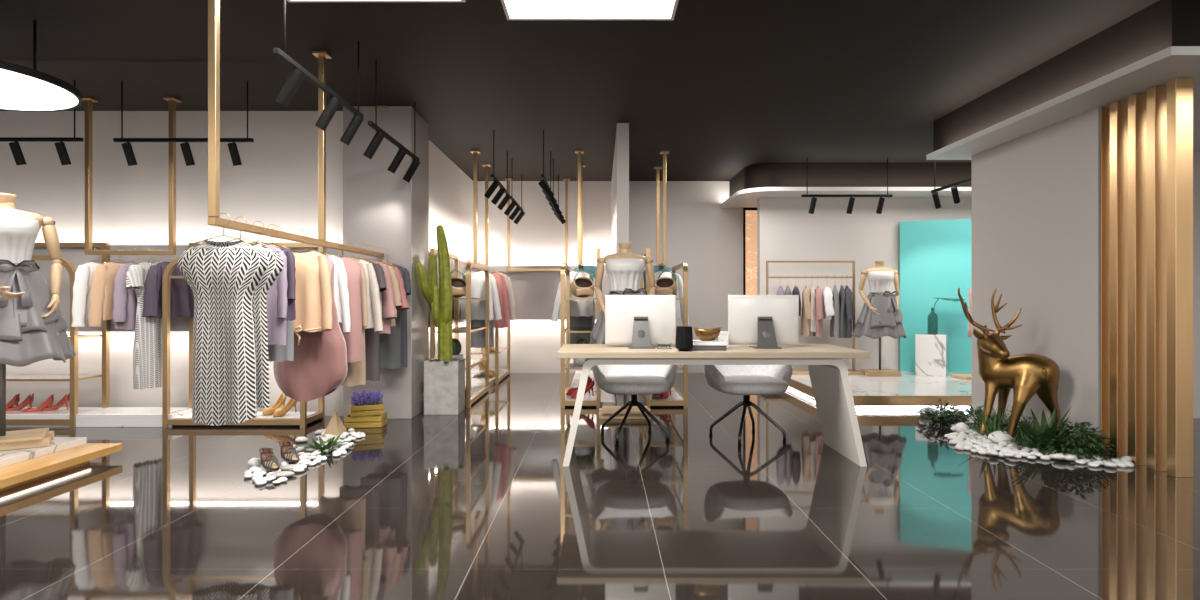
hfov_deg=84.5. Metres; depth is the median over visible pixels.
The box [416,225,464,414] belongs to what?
potted cactus
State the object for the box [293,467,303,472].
pebble
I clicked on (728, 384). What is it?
seat cushion
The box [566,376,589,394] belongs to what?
heels
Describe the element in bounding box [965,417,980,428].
round stone
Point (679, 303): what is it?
shirt
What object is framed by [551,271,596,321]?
shirt
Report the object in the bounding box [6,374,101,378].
shelf
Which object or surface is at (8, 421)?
tray
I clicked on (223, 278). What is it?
patterned dress
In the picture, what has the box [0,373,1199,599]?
floor
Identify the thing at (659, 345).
card holder
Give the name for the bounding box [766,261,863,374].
clothes rack
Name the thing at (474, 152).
rail
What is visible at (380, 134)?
track spotlight
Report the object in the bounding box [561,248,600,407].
rack
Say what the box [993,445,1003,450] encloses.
pebble
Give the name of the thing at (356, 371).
dress
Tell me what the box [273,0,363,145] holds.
track spotlight
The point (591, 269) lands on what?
blouse
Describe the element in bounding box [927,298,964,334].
bottle vase
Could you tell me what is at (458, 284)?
leather bag
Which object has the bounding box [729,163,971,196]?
ceiling
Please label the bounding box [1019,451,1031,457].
pebble
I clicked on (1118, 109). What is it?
wooden slat
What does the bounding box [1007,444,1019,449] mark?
pebble
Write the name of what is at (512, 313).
shirt
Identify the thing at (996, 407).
grass tuft
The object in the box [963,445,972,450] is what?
pebble
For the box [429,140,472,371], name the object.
wall
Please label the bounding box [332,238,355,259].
clothes hanger
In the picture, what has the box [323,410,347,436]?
pyramid
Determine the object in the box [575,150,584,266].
rail
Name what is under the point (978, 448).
pebble
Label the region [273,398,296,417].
heels
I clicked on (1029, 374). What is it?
statue
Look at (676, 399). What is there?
shelf
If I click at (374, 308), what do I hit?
blouse
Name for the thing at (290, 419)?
shelf
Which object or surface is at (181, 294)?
blouse
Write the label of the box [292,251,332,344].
knit top
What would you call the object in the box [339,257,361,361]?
dress
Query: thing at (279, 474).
flat stone
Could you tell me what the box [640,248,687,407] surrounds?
rack
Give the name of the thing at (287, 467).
flat stone
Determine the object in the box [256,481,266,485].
pebble
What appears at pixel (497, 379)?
tray
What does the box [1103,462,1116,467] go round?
pebble
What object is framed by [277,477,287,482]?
pebble
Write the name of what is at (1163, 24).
ceiling
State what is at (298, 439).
round stone
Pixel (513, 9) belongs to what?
ceiling light panel
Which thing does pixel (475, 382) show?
baseboard
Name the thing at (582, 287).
leather bag
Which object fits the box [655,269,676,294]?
leather bag
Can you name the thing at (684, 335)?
pen cup
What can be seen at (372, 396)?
plant
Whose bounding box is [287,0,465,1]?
ceiling light panel
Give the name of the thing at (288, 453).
sandal
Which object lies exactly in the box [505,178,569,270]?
rail
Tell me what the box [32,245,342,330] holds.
clothes rack
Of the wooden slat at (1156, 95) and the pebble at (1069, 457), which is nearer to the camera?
the wooden slat at (1156, 95)
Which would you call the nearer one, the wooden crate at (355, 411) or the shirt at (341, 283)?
the shirt at (341, 283)
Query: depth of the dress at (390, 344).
5.92 m
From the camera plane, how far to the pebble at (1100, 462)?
4.41 m
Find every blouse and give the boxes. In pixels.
[112,262,137,328]
[142,262,193,317]
[263,245,287,344]
[277,247,295,320]
[357,259,382,332]
[373,261,396,333]
[383,263,408,311]
[383,264,402,326]
[491,272,509,327]
[574,266,601,304]
[643,266,671,289]
[777,286,783,294]
[784,285,791,294]
[792,285,800,315]
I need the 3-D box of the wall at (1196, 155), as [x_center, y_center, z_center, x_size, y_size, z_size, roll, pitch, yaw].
[5.500,-0.140,6.270,3.100,2.500,0.140,0,0,0]
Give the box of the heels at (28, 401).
[6,393,33,410]
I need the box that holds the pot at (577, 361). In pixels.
[573,358,584,365]
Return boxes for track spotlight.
[0,80,82,164]
[113,81,253,165]
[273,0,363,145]
[363,60,419,182]
[484,130,510,209]
[504,175,524,223]
[538,130,558,209]
[549,159,565,223]
[801,157,892,213]
[931,160,971,208]
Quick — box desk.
[557,344,869,466]
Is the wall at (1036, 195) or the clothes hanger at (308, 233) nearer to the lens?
the clothes hanger at (308, 233)
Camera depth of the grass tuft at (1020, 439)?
4.88 m
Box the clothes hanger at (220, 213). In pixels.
[191,213,255,244]
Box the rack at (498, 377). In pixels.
[467,260,509,383]
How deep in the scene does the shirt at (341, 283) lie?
4.79 m
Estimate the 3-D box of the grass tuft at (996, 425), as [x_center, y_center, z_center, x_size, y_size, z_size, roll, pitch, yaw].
[3.105,0.959,5.186,0.591,0.301,0.570,0,0,-41]
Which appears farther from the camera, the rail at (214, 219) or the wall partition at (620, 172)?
the wall partition at (620, 172)
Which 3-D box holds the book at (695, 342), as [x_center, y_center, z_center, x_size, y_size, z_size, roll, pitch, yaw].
[0.755,0.296,4.580,0.215,0.030,0.160,0,0,2]
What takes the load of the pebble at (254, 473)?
on the floor
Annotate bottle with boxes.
[927,308,937,334]
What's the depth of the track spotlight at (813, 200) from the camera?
8.34 m
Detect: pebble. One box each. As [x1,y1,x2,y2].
[244,473,251,477]
[248,458,260,467]
[250,468,261,472]
[252,472,262,476]
[254,477,266,483]
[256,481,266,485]
[264,476,273,481]
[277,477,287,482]
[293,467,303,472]
[296,447,303,451]
[297,464,306,468]
[299,460,308,465]
[313,458,320,463]
[317,456,326,460]
[947,435,956,439]
[949,439,959,444]
[954,445,964,449]
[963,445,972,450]
[971,440,980,443]
[972,444,981,448]
[976,447,987,450]
[978,450,987,454]
[982,444,992,447]
[988,451,998,455]
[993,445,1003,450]
[998,442,1008,446]
[1003,452,1015,456]
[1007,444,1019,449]
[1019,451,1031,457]
[1034,452,1042,456]
[1040,455,1050,459]
[1052,453,1065,459]
[1064,454,1077,460]
[1075,459,1085,463]
[1088,462,1099,466]
[1093,460,1103,465]
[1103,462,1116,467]
[1110,458,1121,462]
[1115,462,1126,467]
[1120,456,1132,461]
[1121,460,1134,467]
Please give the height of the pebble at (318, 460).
0.036 m
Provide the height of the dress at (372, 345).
1.000 m
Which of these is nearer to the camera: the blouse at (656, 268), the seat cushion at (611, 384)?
the seat cushion at (611, 384)
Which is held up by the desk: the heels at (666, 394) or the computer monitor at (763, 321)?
the computer monitor at (763, 321)
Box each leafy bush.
[952,404,996,427]
[990,410,1040,441]
[1035,420,1117,460]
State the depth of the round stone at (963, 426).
5.43 m
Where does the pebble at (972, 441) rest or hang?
on the floor
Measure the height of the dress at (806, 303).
0.660 m
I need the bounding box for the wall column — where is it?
[343,106,428,418]
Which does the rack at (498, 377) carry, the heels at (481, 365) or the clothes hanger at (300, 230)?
the heels at (481, 365)
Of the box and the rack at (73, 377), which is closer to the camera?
the box
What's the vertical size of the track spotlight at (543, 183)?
0.724 m
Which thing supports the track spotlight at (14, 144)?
hanging from the ceiling at (725, 87)
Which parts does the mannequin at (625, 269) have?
arm, board, arm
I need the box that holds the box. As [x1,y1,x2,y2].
[718,331,728,347]
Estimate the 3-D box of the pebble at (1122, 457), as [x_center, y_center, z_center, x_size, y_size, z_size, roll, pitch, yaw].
[3.581,1.082,4.491,0.071,0.040,0.077,0,0,39]
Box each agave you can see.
[304,434,343,454]
[1005,406,1090,453]
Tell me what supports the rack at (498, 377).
on the floor
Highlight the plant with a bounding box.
[351,390,383,410]
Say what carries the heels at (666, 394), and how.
on the rack at (676, 399)
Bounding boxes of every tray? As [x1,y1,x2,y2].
[6,419,69,424]
[465,386,487,406]
[494,370,509,383]
[565,386,596,406]
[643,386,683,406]
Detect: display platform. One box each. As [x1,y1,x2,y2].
[0,437,122,490]
[788,370,971,407]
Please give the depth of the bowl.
4.53 m
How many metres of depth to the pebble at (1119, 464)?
4.38 m
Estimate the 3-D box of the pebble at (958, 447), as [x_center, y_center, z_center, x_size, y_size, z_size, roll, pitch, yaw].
[2.667,1.097,4.896,0.056,0.038,0.073,0,0,-44]
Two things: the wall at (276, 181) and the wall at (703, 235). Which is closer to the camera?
the wall at (276, 181)
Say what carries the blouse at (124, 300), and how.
hanging from the clothes hanger
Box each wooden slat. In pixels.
[1101,107,1109,453]
[1110,100,1127,457]
[1128,93,1146,464]
[1147,86,1166,470]
[1167,78,1192,476]
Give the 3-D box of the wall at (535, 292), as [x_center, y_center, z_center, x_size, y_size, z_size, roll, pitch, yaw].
[-0.807,-0.110,9.973,1.945,0.800,0.145,0,0,0]
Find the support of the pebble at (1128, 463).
on the floor
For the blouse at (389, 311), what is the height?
0.620 m
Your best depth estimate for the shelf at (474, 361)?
7.51 m
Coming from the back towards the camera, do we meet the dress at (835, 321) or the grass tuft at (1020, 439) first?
the dress at (835, 321)
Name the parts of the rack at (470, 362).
frame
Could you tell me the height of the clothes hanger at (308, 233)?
0.178 m
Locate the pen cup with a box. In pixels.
[675,326,692,350]
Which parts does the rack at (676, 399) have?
frame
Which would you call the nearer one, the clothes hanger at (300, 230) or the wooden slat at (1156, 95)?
the wooden slat at (1156, 95)
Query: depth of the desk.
4.40 m
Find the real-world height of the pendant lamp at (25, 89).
0.474 m
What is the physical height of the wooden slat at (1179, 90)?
2.500 m
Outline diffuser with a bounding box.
[0,69,78,110]
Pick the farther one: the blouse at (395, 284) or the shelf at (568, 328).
the shelf at (568, 328)
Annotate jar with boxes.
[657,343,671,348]
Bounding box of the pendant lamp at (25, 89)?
[0,20,81,111]
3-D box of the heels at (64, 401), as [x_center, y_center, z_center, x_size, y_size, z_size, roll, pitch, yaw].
[-4.972,0.943,6.000,0.244,0.184,0.085,0,0,-14]
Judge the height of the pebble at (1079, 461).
0.033 m
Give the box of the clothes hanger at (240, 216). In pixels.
[225,216,271,246]
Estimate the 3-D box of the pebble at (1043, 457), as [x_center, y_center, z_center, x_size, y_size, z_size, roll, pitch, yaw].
[3.095,1.096,4.587,0.074,0.039,0.057,0,0,-32]
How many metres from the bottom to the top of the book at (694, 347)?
0.032 m
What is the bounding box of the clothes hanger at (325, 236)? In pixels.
[321,236,340,257]
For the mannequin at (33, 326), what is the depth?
4.28 m
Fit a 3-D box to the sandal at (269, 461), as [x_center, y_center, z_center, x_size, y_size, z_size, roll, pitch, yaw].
[-2.133,1.026,4.264,0.095,0.108,0.260,0,0,-41]
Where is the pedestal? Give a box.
[915,333,947,376]
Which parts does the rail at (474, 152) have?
rail, ceiling plate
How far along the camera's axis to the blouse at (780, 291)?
8.46 m
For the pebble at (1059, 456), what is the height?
0.045 m
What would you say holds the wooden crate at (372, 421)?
on the floor
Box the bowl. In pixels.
[694,327,720,339]
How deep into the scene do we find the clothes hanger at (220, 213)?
3.56 m
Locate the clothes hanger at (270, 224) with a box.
[267,224,289,248]
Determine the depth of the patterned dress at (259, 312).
3.69 m
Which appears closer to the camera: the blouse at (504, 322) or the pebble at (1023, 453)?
the pebble at (1023, 453)
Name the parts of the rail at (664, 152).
ceiling plate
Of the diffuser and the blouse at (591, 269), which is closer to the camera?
the diffuser
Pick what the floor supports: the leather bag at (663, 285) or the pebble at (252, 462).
the pebble at (252, 462)
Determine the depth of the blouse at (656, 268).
8.28 m
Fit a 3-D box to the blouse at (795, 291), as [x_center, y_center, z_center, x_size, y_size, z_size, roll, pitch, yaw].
[2.560,0.009,8.620,0.115,0.401,0.400,0,0,14]
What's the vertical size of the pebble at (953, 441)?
0.045 m
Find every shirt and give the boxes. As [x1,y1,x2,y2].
[72,262,114,326]
[327,255,350,332]
[453,271,501,319]
[499,273,515,319]
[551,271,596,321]
[650,271,688,323]
[822,285,833,318]
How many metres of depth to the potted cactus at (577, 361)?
6.99 m
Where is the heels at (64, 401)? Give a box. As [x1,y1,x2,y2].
[41,393,69,410]
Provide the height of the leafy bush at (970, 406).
0.214 m
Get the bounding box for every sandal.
[259,447,279,470]
[279,440,299,462]
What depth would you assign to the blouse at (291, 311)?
4.07 m
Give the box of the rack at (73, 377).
[6,243,109,426]
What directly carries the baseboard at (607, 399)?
attached to the wall partition at (620, 172)
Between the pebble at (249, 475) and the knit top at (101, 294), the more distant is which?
the knit top at (101, 294)
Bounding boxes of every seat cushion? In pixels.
[602,375,670,394]
[716,375,788,394]
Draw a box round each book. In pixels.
[691,345,726,349]
[693,340,725,345]
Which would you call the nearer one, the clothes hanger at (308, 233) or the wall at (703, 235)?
the clothes hanger at (308, 233)
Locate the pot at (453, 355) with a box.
[452,354,463,357]
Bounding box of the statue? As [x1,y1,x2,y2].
[958,288,1059,437]
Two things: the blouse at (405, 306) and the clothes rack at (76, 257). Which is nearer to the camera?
the blouse at (405, 306)
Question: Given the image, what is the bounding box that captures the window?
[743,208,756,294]
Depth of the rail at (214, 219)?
3.49 m
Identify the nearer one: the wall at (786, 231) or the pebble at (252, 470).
the pebble at (252, 470)
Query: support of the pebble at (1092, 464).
on the floor
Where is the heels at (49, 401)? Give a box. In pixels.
[21,394,53,412]
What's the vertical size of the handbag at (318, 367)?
1.022 m
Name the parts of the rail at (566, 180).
rail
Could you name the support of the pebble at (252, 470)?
on the floor
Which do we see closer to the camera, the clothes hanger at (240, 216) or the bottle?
the clothes hanger at (240, 216)
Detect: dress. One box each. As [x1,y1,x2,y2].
[125,261,161,389]
[178,240,268,425]
[250,243,283,407]
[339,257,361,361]
[340,258,367,385]
[365,260,385,380]
[379,265,403,368]
[393,264,410,366]
[801,285,811,336]
[810,285,815,331]
[813,285,823,336]
[830,285,839,337]
[839,285,845,337]
[844,285,853,337]
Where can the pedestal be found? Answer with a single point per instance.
(931, 351)
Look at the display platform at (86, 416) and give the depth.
5.76 m
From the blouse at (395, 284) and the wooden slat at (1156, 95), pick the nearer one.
the wooden slat at (1156, 95)
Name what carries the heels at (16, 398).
on the rack at (73, 377)
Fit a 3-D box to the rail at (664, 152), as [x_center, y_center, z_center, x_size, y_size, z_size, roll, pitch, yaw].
[0.785,-1.115,8.495,0.105,1.391,1.035,0,0,0]
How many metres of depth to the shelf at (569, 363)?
7.16 m
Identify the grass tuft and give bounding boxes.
[947,403,1019,439]
[955,407,996,428]
[1010,427,1041,448]
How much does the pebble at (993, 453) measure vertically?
0.032 m
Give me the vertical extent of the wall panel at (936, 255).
2.020 m
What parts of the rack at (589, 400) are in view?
frame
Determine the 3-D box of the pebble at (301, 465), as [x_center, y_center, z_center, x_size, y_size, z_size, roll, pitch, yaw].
[-1.954,1.095,4.316,0.084,0.040,0.064,0,0,34]
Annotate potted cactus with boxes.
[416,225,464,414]
[452,338,463,357]
[573,339,588,365]
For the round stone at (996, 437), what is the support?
on the floor
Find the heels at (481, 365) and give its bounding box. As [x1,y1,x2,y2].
[478,363,494,375]
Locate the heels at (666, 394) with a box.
[660,386,671,398]
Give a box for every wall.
[0,111,342,415]
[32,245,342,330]
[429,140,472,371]
[429,251,480,327]
[473,181,742,372]
[489,266,609,318]
[757,197,971,369]
[972,107,1100,453]
[1193,152,1199,417]
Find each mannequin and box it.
[0,193,75,450]
[589,243,655,418]
[852,261,906,375]
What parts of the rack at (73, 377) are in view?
frame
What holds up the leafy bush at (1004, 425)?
on the floor
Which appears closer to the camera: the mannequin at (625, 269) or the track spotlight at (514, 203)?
the mannequin at (625, 269)
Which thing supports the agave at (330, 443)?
on the floor
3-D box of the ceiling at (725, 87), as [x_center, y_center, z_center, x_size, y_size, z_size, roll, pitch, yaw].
[0.000,-1.860,3.650,14.400,0.100,13.300,0,0,0]
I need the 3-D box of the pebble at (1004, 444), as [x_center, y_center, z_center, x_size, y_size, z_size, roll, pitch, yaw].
[3.030,1.085,4.958,0.067,0.037,0.069,0,0,-24]
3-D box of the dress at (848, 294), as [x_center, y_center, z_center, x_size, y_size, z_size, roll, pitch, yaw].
[3.229,0.149,8.619,0.123,0.680,0.444,0,0,14]
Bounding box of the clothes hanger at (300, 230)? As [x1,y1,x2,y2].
[292,230,321,253]
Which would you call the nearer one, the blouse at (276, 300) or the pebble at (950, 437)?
the blouse at (276, 300)
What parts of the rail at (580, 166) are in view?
ceiling plate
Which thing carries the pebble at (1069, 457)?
on the floor
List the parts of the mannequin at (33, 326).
board, arm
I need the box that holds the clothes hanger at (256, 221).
[248,221,280,247]
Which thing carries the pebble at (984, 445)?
on the floor
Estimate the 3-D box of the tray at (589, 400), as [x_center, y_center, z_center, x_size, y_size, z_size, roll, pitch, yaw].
[-0.200,1.075,7.390,0.406,0.070,1.174,0,0,0]
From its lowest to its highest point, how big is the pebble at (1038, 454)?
0.032 m
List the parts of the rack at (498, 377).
frame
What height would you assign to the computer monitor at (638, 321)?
0.380 m
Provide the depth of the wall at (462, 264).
8.04 m
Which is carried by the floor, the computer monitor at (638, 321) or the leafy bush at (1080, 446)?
the leafy bush at (1080, 446)
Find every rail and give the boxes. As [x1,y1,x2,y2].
[82,96,181,254]
[208,0,386,257]
[470,150,490,268]
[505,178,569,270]
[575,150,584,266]
[654,150,668,266]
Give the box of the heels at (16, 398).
[6,393,19,407]
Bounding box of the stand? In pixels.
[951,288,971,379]
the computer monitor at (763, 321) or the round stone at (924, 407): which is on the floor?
the round stone at (924, 407)
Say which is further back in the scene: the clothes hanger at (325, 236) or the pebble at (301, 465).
the clothes hanger at (325, 236)
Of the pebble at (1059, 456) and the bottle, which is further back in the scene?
the bottle
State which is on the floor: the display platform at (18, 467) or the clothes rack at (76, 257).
the display platform at (18, 467)
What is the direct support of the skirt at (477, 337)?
hanging from the clothes hanger
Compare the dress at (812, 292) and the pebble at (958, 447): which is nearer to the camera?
the pebble at (958, 447)
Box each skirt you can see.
[471,273,493,347]
[570,305,594,343]
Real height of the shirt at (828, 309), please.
0.440 m
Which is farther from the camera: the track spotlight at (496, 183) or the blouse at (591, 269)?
the blouse at (591, 269)
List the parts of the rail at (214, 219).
rail, ceiling plate, ceiling plate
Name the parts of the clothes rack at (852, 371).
rail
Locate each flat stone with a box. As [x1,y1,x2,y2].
[268,471,294,477]
[279,464,299,470]
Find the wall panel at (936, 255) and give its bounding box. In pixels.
[900,219,971,372]
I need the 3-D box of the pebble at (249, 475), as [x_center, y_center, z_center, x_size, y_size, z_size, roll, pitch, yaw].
[-2.194,1.098,4.119,0.060,0.029,0.054,0,0,31]
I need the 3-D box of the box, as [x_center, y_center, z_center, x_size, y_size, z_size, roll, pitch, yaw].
[0.885,0.285,4.740,0.064,0.117,0.054,0,0,-6]
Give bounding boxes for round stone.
[295,437,307,441]
[919,407,938,414]
[954,422,969,433]
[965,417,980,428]
[988,431,1015,443]
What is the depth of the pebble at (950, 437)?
5.21 m
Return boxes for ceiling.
[0,0,1158,180]
[720,187,971,207]
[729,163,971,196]
[926,46,1199,159]
[933,0,1199,151]
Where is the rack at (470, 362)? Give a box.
[430,248,488,407]
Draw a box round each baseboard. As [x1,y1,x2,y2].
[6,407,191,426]
[465,369,506,394]
[571,371,615,406]
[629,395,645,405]
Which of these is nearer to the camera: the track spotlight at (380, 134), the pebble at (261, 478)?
the pebble at (261, 478)
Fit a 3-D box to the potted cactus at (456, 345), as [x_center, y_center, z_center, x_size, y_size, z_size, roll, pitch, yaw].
[-1.570,0.555,7.100,0.200,0.285,0.200,0,0,0]
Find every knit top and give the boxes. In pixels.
[89,262,125,326]
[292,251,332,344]
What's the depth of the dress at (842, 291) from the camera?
8.45 m
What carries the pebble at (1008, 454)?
on the floor
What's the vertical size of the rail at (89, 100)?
1.406 m
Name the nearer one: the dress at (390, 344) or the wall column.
the dress at (390, 344)
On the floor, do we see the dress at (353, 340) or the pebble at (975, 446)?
the pebble at (975, 446)
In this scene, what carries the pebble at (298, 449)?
on the floor
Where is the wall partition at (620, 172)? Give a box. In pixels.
[611,123,628,405]
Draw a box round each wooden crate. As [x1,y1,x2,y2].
[344,412,386,427]
[350,402,383,416]
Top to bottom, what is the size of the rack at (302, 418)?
1.641 m
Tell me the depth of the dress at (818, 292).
8.45 m
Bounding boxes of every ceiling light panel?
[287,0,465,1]
[501,0,678,19]
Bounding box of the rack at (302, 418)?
[162,243,324,426]
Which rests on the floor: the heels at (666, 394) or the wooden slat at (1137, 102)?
the wooden slat at (1137, 102)
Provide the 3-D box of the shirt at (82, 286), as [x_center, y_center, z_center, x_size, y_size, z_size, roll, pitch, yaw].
[-4.494,-0.052,5.910,0.153,0.578,0.462,0,0,14]
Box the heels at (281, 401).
[262,392,285,415]
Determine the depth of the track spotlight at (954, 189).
7.62 m
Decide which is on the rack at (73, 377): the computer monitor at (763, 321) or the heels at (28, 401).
the heels at (28, 401)
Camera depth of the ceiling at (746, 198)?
8.60 m
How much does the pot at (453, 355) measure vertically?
0.110 m
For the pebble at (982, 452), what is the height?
0.035 m
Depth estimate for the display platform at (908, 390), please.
6.99 m
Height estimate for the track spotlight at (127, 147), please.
0.701 m
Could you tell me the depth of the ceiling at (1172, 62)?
4.58 m
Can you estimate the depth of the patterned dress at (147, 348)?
5.78 m
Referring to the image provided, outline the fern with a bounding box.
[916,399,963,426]
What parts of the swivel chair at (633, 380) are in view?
leg, leg, post, leg, leg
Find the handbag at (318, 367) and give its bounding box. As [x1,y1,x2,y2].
[273,254,346,401]
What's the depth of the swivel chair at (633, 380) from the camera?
5.18 m
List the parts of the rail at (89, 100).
ceiling plate, rail, ceiling plate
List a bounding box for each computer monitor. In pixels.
[605,295,675,348]
[728,295,798,348]
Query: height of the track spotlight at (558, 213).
0.724 m
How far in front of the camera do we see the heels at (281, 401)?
6.03 m
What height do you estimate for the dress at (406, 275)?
0.950 m
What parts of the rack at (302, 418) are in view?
rail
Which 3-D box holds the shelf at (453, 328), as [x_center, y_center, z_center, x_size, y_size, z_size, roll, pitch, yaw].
[-1.545,0.324,7.390,0.328,0.008,1.096,0,0,0]
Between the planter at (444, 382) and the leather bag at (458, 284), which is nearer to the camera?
the planter at (444, 382)
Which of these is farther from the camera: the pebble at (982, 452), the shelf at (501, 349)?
the shelf at (501, 349)
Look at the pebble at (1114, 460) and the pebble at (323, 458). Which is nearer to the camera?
the pebble at (1114, 460)
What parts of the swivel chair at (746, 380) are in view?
leg, leg, post, leg, leg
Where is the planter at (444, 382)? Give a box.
[424,358,464,414]
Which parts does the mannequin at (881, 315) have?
arm, board, arm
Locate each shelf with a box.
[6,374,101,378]
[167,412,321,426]
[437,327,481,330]
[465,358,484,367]
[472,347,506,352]
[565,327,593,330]
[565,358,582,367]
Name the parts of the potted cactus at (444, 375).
arm, arm, arm, stem, arm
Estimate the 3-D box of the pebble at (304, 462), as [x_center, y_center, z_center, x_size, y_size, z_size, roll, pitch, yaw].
[-1.966,1.083,4.391,0.082,0.042,0.052,0,0,33]
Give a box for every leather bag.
[451,269,465,297]
[571,269,594,297]
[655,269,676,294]
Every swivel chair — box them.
[592,365,676,445]
[703,365,792,446]
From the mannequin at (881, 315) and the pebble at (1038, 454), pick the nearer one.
the pebble at (1038, 454)
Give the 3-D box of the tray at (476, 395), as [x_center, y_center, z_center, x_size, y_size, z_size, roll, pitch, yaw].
[-1.545,1.075,7.390,0.406,0.070,1.174,0,0,0]
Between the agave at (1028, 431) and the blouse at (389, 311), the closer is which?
the agave at (1028, 431)
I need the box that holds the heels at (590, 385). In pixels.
[571,378,594,398]
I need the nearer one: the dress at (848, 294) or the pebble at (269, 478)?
the pebble at (269, 478)
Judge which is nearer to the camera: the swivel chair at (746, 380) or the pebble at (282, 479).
the pebble at (282, 479)
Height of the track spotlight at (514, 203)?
0.724 m
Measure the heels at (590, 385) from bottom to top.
0.207 m
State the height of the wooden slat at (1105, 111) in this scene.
2.500 m
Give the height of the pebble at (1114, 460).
0.038 m
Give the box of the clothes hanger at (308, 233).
[307,233,337,257]
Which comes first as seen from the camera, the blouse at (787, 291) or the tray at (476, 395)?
the tray at (476, 395)
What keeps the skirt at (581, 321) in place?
hanging from the clothes hanger
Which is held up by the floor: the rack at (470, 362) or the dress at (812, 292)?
the rack at (470, 362)
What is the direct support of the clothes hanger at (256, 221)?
hanging from the rail at (214, 219)

